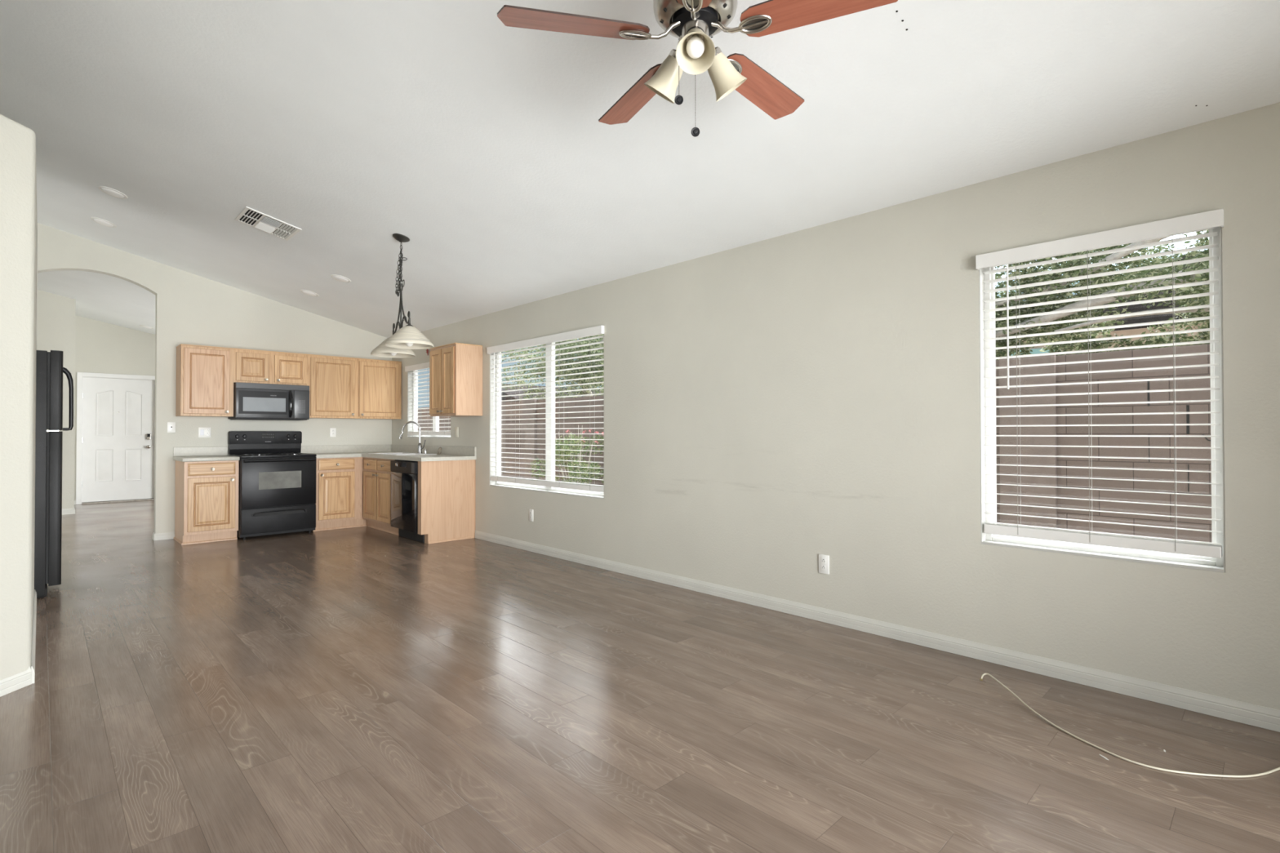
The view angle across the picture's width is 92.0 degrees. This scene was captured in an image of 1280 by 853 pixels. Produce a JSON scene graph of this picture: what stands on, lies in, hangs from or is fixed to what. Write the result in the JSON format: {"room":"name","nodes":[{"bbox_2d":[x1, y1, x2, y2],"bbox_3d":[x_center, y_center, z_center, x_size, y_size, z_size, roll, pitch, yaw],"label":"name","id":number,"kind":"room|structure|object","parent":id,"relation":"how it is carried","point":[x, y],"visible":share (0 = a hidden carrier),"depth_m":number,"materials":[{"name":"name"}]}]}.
{"room":"empty living room","nodes":[
{"label":"empty living room","id":0,"kind":"room"},
{"bbox_2d":[0,114,37,680],"bbox_3d":[-3.918,-0.097,2.943,1.475,2.605,4.503,1,-1,-44],"label":"wall","id":1,"kind":"structure","parent":0,"point":[18,172],"depth_m":2.83,"materials":[{"name":"paint"}]},
{"bbox_2d":[0,666,31,697],"bbox_3d":[-2.864,1.152,1.858,0.012,0.082,2.057,0,-1,1],"label":"baseboard","id":2,"kind":"structure","parent":1,"relation":"attached to","point":[11,684],"depth_m":2.81,"materials":[{"name":"paint"}]},
{"bbox_2d":[31,589,36,684],"bbox_3d":[-3.531,1.170,3.601,0.012,0.082,1.978,1,-1,-44],"label":"baseboard","id":3,"kind":"structure","parent":1,"relation":"attached to","point":[33,640],"depth_m":3.30,"materials":[{"name":"paint"}]},
{"bbox_2d":[36,289,75,509],"bbox_3d":[-9.437,-0.473,8.905,1.860,3.490,1.566,1,-1,-44],"label":"wall","id":4,"kind":"structure","parent":0,"point":[56,313],"depth_m":8.91,"materials":[{"name":"paint"}]},
{"bbox_2d":[62,508,74,515],"bbox_3d":[-8.848,1.224,8.357,1.765,0.082,0.012,1,-1,-44],"label":"baseboard","id":5,"kind":"structure","parent":4,"relation":"attached to","point":[65,511],"depth_m":8.92,"materials":[{"name":"paint"}]},
{"bbox_2d":[74,315,155,499],"bbox_3d":[-8.236,-0.277,11.256,3.140,3.144,0.140,1,-1,-44],"label":"wall","id":6,"kind":"structure","parent":0,"point":[100,347],"depth_m":10.46,"materials":[{"name":"paint"}]},
{"bbox_2d":[75,372,155,504],"bbox_3d":[-8.912,0.198,10.571,1.091,2.180,0.155,1,-1,-44],"label":"door","id":7,"kind":"structure","parent":6,"relation":"in","point":[116,412],"depth_m":10.52,"materials":[{"name":"paint"}]},
{"bbox_2d":[37,222,391,533],"bbox_3d":[-5.277,-0.563,6.871,4.999,3.621,0.120,1,-1,-44],"label":"wall","id":8,"kind":"structure","parent":0,"point":[191,308],"depth_m":7.04,"materials":[{"name":"paint"}]},
{"bbox_2d":[154,532,174,540],"bbox_3d":[-5.235,1.208,6.799,0.180,0.074,0.012,1,-1,-44],"label":"baseboard","id":9,"kind":"structure","parent":8,"relation":"attached to","point":[168,535],"depth_m":6.79,"materials":[{"name":"paint"}]},
{"bbox_2d":[167,422,175,432],"bbox_3d":[-5.197,0.010,6.851,0.072,0.116,0.009,1,-1,-44],"label":"wall plate","id":10,"kind":"object","parent":8,"relation":"attached to","point":[171,425],"visible":1,"depth_m":6.85,"materials":[{"name":"white plastic"}]},
{"bbox_2d":[173,446,227,456],"bbox_3d":[-4.998,0.283,7.032,0.509,0.102,0.020,1,-1,-44],"label":"backsplash","id":11,"kind":"structure","parent":8,"relation":"attached to","point":[203,451],"depth_m":7.02,"materials":[{"name":"laminate"}]},
{"bbox_2d":[198,427,210,437],"bbox_3d":[-4.978,0.068,7.064,0.118,0.116,0.008,1,-1,-44],"label":"switch plate","id":12,"kind":"object","parent":8,"relation":"attached to","point":[202,432],"visible":1,"depth_m":7.06,"materials":[{"name":"white plastic"}]},
{"bbox_2d":[200,429,204,435],"bbox_3d":[-4.994,0.068,7.045,0.034,0.066,0.002,1,-1,-44],"label":"rocker switch","id":13,"kind":"object","parent":12,"relation":"attached to","point":[202,431],"depth_m":7.04,"materials":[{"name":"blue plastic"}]},
{"bbox_2d":[175,343,234,417],"bbox_3d":[-4.871,-0.501,6.921,0.488,0.775,0.367,1,-1,-44],"label":"upper cabinet","id":14,"kind":"object","parent":8,"relation":"attached to","point":[204,374],"visible":1,"depth_m":6.80,"materials":[{"name":"brown wood"}]},
{"bbox_2d":[233,347,308,385],"bbox_3d":[-4.419,-0.691,7.362,0.770,0.388,0.367,1,-1,-44],"label":"upper cabinet","id":15,"kind":"object","parent":8,"relation":"attached to","point":[250,366],"visible":0.99,"depth_m":7.25,"materials":[{"name":"brown wood"}]},
{"bbox_2d":[227,382,309,420],"bbox_3d":[-4.386,-0.286,7.324,0.760,0.416,0.458,1,-1,-44],"label":"microwave","id":16,"kind":"object","parent":15,"relation":"attached to","point":[251,401],"visible":1,"depth_m":7.18,"materials":[{"name":"grey plastic"}]},
{"bbox_2d":[329,427,336,436],"bbox_3d":[-3.988,0.078,8.025,0.072,0.116,0.008,1,-1,-44],"label":"power outlet","id":17,"kind":"object","parent":8,"relation":"attached to","point":[332,430],"visible":1,"depth_m":8.02,"materials":[{"name":"white plastic"}]},
{"bbox_2d":[307,354,401,419],"bbox_3d":[-3.728,-0.491,8.030,1.153,0.775,0.367,1,-1,-44],"label":"upper cabinet","id":18,"kind":"object","parent":8,"relation":"attached to","point":[340,387],"visible":0.95,"depth_m":7.90,"materials":[{"name":"brown wood"}]},
{"bbox_2d":[0,500,1279,852],"bbox_3d":[-3.740,1.279,5.228,5.340,0.100,15.150,1,-1,-44],"label":"floor","id":19,"kind":"structure","parent":0,"point":[360,689],"depth_m":2.47,"materials":[{"name":"brown wood"}]},
{"bbox_2d":[34,350,73,598],"bbox_3d":[-4.710,0.331,4.468,0.877,1.781,0.775,1,-1,-44],"label":"refrigerator","id":20,"kind":"object","parent":19,"relation":"on","point":[50,369],"visible":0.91,"depth_m":4.41,"materials":[{"name":"black metal"}]},
{"bbox_2d":[173,460,239,545],"bbox_3d":[-4.773,0.809,6.799,0.497,0.872,0.649,1,-1,-44],"label":"base cabinet","id":21,"kind":"object","parent":19,"relation":"on","point":[206,492],"visible":0.99,"depth_m":6.60,"materials":[{"name":"brown wood"}]},
{"bbox_2d":[173,446,239,462],"bbox_3d":[-4.783,0.301,6.810,0.509,0.142,0.638,1,-1,-44],"label":"countertop","id":22,"kind":"structure","parent":21,"relation":"on","point":[203,453],"depth_m":6.91,"materials":[{"name":"laminate"}]},
{"bbox_2d":[227,431,316,539],"bbox_3d":[-4.293,0.651,7.219,0.762,1.195,0.724,1,-1,-44],"label":"range","id":23,"kind":"object","parent":19,"relation":"on","point":[277,492],"visible":1,"depth_m":7.04,"materials":[{"name":"black metal"}]},
{"bbox_2d":[229,453,316,457],"bbox_3d":[-4.281,0.337,7.210,0.762,0.025,0.590,1,-1,-44],"label":"cooktop","id":24,"kind":"object","parent":23,"relation":"in","point":[243,455],"depth_m":7.08,"materials":[{"name":"metal"}]},
{"bbox_2d":[236,456,316,537],"bbox_3d":[-4.292,0.785,7.216,0.760,0.869,0.720,1,-1,-44],"label":"oven","id":25,"kind":"object","parent":23,"relation":"in","point":[277,495],"depth_m":6.96,"materials":[{"name":"black metal"}]},
{"bbox_2d":[312,457,368,531],"bbox_3d":[-3.815,0.818,7.729,0.630,0.872,0.649,1,-1,-44],"label":"base cabinet","id":26,"kind":"object","parent":19,"relation":"on","point":[339,481],"visible":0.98,"depth_m":7.50,"materials":[{"name":"brown wood"}]},
{"bbox_2d":[363,457,398,535],"bbox_3d":[-2.925,0.815,7.549,0.649,0.872,0.944,1,-1,-44],"label":"base cabinet","id":27,"kind":"object","parent":19,"relation":"on","point":[376,471],"visible":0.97,"depth_m":7.33,"materials":[{"name":"brown wood"}]},
{"bbox_2d":[300,444,476,461],"bbox_3d":[-3.048,0.304,7.324,1.157,0.142,2.316,1,-1,-44],"label":"countertop","id":28,"kind":"structure","parent":27,"relation":"on","point":[448,453],"depth_m":7.61,"materials":[{"name":"laminate"}]},
{"bbox_2d":[368,452,436,455],"bbox_3d":[-2.903,0.421,7.533,0.490,0.182,0.840,1,-1,-44],"label":"sink","id":29,"kind":"object","parent":28,"relation":"in","point":[394,453],"visible":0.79,"depth_m":7.56,"materials":[{"name":"white ceramic"}]},
{"bbox_2d":[399,421,426,453],"bbox_3d":[-2.819,0.132,7.678,0.367,0.398,0.061,0,-1,10],"label":"faucet","id":30,"kind":"object","parent":28,"relation":"on","point":[420,447],"visible":0.98,"depth_m":7.66,"materials":[{"name":"metal"}]},
{"bbox_2d":[390,459,424,542],"bbox_3d":[-2.375,0.809,6.964,0.634,0.864,0.634,1,-1,-44],"label":"dishwasher","id":31,"kind":"object","parent":19,"relation":"on","point":[404,473],"visible":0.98,"depth_m":6.71,"materials":[{"name":"black metal"}]},
{"bbox_2d":[417,459,475,543],"bbox_3d":[-2.093,0.806,6.716,0.624,0.872,0.094,1,-1,-44],"label":"end panel","id":32,"kind":"object","parent":19,"relation":"on","point":[446,489],"visible":0.98,"depth_m":6.67,"materials":[{"name":"brown wood"}]},
{"bbox_2d":[979,673,1279,777],"bbox_3d":[2.006,1.175,2.329,1.322,0.039,0.542,0,-1,34],"label":"coaxial cable","id":33,"kind":"object","parent":19,"relation":"on","point":[984,674],"visible":1,"depth_m":2.18,"materials":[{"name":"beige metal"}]},
{"bbox_2d":[0,0,1279,337],"bbox_3d":[-3.725,-1.863,5.277,5.290,1.304,15.150,1,-1,-44],"label":"ceiling","id":34,"kind":"structure","parent":0,"point":[467,135],"depth_m":3.34,"materials":[{"name":"paint"}]},
{"bbox_2d":[90,217,116,227],"bbox_3d":[-5.053,-1.923,5.821,0.191,0.046,0.187,-1,-1,41],"label":"recessed light","id":35,"kind":"object","parent":34,"relation":"in","point":[100,221],"visible":1,"depth_m":5.79,"materials":[{"name":"white plastic"}]},
{"bbox_2d":[97,186,128,199],"bbox_3d":[-4.349,-1.930,5.098,0.191,0.046,0.187,-1,-1,41],"label":"recessed light","id":36,"kind":"object","parent":34,"relation":"in","point":[109,191],"visible":1,"depth_m":5.07,"materials":[{"name":"white plastic"}]},
{"bbox_2d":[139,324,153,328],"bbox_3d":[-8.217,-1.659,10.287,0.188,0.042,0.191,0,-1,-40],"label":"recessed light","id":37,"kind":"object","parent":34,"relation":"in","point":[143,326],"visible":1,"depth_m":10.25,"materials":[{"name":"white plastic"}]},
{"bbox_2d":[234,206,302,240],"bbox_3d":[-3.155,-1.714,5.240,0.407,0.097,0.416,1,-1,-44],"label":"ceiling vent","id":38,"kind":"object","parent":34,"relation":"in","point":[249,216],"visible":1,"depth_m":5.23,"materials":[{"name":"white plastic"}]},
{"bbox_2d":[300,289,319,296],"bbox_3d":[-3.755,-1.515,7.021,0.191,0.046,0.187,-1,-1,41],"label":"recessed light","id":39,"kind":"object","parent":34,"relation":"in","point":[304,291],"visible":1,"depth_m":6.99,"materials":[{"name":"white plastic"}]},
{"bbox_2d":[330,274,351,282],"bbox_3d":[-3.072,-1.518,6.346,0.191,0.046,0.187,-1,-1,41],"label":"recessed light","id":40,"kind":"object","parent":34,"relation":"in","point":[338,277],"visible":1,"depth_m":6.31,"materials":[{"name":"white plastic"}]},
{"bbox_2d":[370,233,434,357],"bbox_3d":[-1.962,-1.091,5.071,0.362,0.954,1.032,0,-1,-32],"label":"pendant light","id":41,"kind":"object","parent":34,"relation":"hanging from","point":[408,337],"visible":1,"depth_m":5.03,"materials":[{"name":"glass"}]},
{"bbox_2d":[497,0,897,137],"bbox_3d":[0.216,-1.352,2.151,1.230,0.720,1.256,1,-1,-44],"label":"ceiling fan","id":42,"kind":"object","parent":34,"relation":"hanging from","point":[692,22],"visible":1,"depth_m":2.06,"materials":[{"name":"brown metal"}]},
{"bbox_2d":[391,102,1279,710],"bbox_3d":[-1.858,0.000,7.033,0.140,2.492,15.080,1,-1,-44],"label":"wall","id":43,"kind":"structure","parent":0,"point":[772,406],"depth_m":3.51,"materials":[{"name":"paint"}]},
{"bbox_2d":[407,368,450,438],"bbox_3d":[-2.622,-0.328,7.814,0.123,0.944,1.209,1,-1,-44],"label":"window","id":44,"kind":"structure","parent":43,"relation":"in","point":[409,382],"depth_m":8.22,"materials":[{"name":"paint"}]},
{"bbox_2d":[404,362,450,435],"bbox_3d":[-2.659,-0.344,7.778,0.090,0.912,1.220,1,-1,-44],"label":"window blind","id":45,"kind":"object","parent":44,"relation":"attached to","point":[422,366],"visible":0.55,"depth_m":7.93,"materials":[{"name":"white plastic"}]},
{"bbox_2d":[429,342,482,417],"bbox_3d":[-2.075,-0.504,6.894,0.367,0.775,0.605,1,-1,-44],"label":"upper cabinet","id":46,"kind":"object","parent":43,"relation":"attached to","point":[455,369],"visible":0.98,"depth_m":6.72,"materials":[{"name":"brown wood"}]},
{"bbox_2d":[455,426,458,436],"bbox_3d":[-2.144,0.066,7.220,0.008,0.116,0.072,1,-1,-44],"label":"switch plate","id":47,"kind":"object","parent":43,"relation":"attached to","point":[456,428],"visible":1,"depth_m":7.21,"materials":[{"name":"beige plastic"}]},
{"bbox_2d":[528,509,533,521],"bbox_3d":[-1.080,0.879,6.116,0.008,0.116,0.072,1,-1,-44],"label":"power outlet","id":48,"kind":"object","parent":43,"relation":"attached to","point":[531,511],"visible":1,"depth_m":6.11,"materials":[{"name":"white plastic"}]},
{"bbox_2d":[489,333,604,499],"bbox_3d":[-0.925,-0.114,6.063,0.123,1.501,1.892,1,-1,-44],"label":"window","id":49,"kind":"structure","parent":43,"relation":"in","point":[549,438],"depth_m":6.15,"materials":[{"name":"paint"}]},
{"bbox_2d":[486,325,604,492],"bbox_3d":[-0.962,-0.142,6.027,0.090,1.444,1.906,1,-1,-44],"label":"window blind","id":50,"kind":"object","parent":49,"relation":"attached to","point":[598,330],"visible":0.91,"depth_m":5.95,"materials":[{"name":"white plastic"}]},
{"bbox_2d":[818,554,829,574],"bbox_3d":[1.139,0.854,3.828,0.008,0.116,0.072,1,-1,-44],"label":"power outlet","id":51,"kind":"object","parent":43,"relation":"attached to","point":[824,560],"visible":1,"depth_m":3.83,"materials":[{"name":"white plastic"}]},
{"bbox_2d":[821,558,826,563],"bbox_3d":[1.137,0.833,3.827,0.002,0.028,0.033,1,-1,-44],"label":"receptacle","id":52,"kind":"object","parent":51,"relation":"attached to","point":[823,560],"depth_m":3.83,"materials":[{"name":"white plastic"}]},
{"bbox_2d":[475,530,1279,732],"bbox_3d":[0.699,1.173,4.277,0.012,0.082,7.282,1,-1,-44],"label":"baseboard","id":53,"kind":"structure","parent":43,"relation":"attached to","point":[1265,717],"depth_m":3.22,"materials":[{"name":"paint"}]},
{"bbox_2d":[978,226,1225,573],"bbox_3d":[2.127,-0.142,2.917,0.123,1.494,0.919,1,-1,-44],"label":"window","id":54,"kind":"structure","parent":43,"relation":"in","point":[1191,562],"depth_m":2.86,"materials":[{"name":"paint"}]},
{"bbox_2d":[975,208,1223,558],"bbox_3d":[2.091,-0.170,2.880,0.090,1.435,0.931,1,-1,-44],"label":"window blind","id":55,"kind":"object","parent":54,"relation":"attached to","point":[1211,219],"visible":1,"depth_m":2.83,"materials":[{"name":"white plastic"}]},
{"label":"outside","id":56,"kind":"structure","parent":0,"visible":0},
{"bbox_3d":[3.739,1.527,15.511,100.000,0.120,120.000,1,-1,-44],"label":"ground","id":57,"kind":"structure","parent":56,"visible":0},
{"bbox_2d":[501,333,604,400],"bbox_3d":[-1.392,-0.300,11.315,1.662,3.463,4.654,1,-1,-44],"label":"tree","id":58,"kind":"object","parent":57,"relation":"on","point":[599,340],"visible":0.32,"depth_m":10.73,"materials":[{"name":"green plant"}]},
{"bbox_2d":[501,383,604,402],"bbox_3d":[-3.567,-0.094,28.086,7.800,3.389,6.600,1,-1,-44],"label":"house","id":59,"kind":"structure","parent":57,"relation":"on","point":[519,392],"depth_m":25.20,"materials":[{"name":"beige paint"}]},
{"bbox_2d":[528,425,604,484],"bbox_3d":[-0.787,0.691,8.031,0.911,1.413,1.307,1,-1,-44],"label":"bush","id":60,"kind":"object","parent":57,"relation":"on","point":[567,454],"visible":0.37,"depth_m":7.88,"materials":[{"name":"green plant"}]},
{"bbox_2d":[565,429,604,445],"bbox_3d":[-0.674,0.179,7.952,0.728,0.293,0.226,-1,-1,38],"label":"flower","id":61,"kind":"object","parent":60,"relation":"on","point":[566,431],"depth_m":8.01,"materials":[{"name":"pink plant"}]},
{"bbox_2d":[417,343,1212,544],"bbox_3d":[-0.082,0.437,8.333,0.195,1.919,23.000,1,-1,-44],"label":"fence","id":62,"kind":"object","parent":57,"relation":"on","point":[1196,406],"depth_m":4.65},
{"bbox_2d":[995,229,1209,359],"bbox_3d":[4.286,-0.597,5.719,2.013,3.945,3.679,1,-1,-44],"label":"tree","id":63,"kind":"object","parent":57,"relation":"on","point":[1155,340],"visible":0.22,"depth_m":5.49,"materials":[{"name":"green plant"}]},
{"bbox_2d":[1000,250,1208,355],"bbox_3d":[11.935,-0.663,12.827,8.800,4.189,7.500,1,-1,-44],"label":"house","id":64,"kind":"structure","parent":57,"relation":"on","point":[1131,331],"depth_m":10.34,"materials":[{"name":"paint"}]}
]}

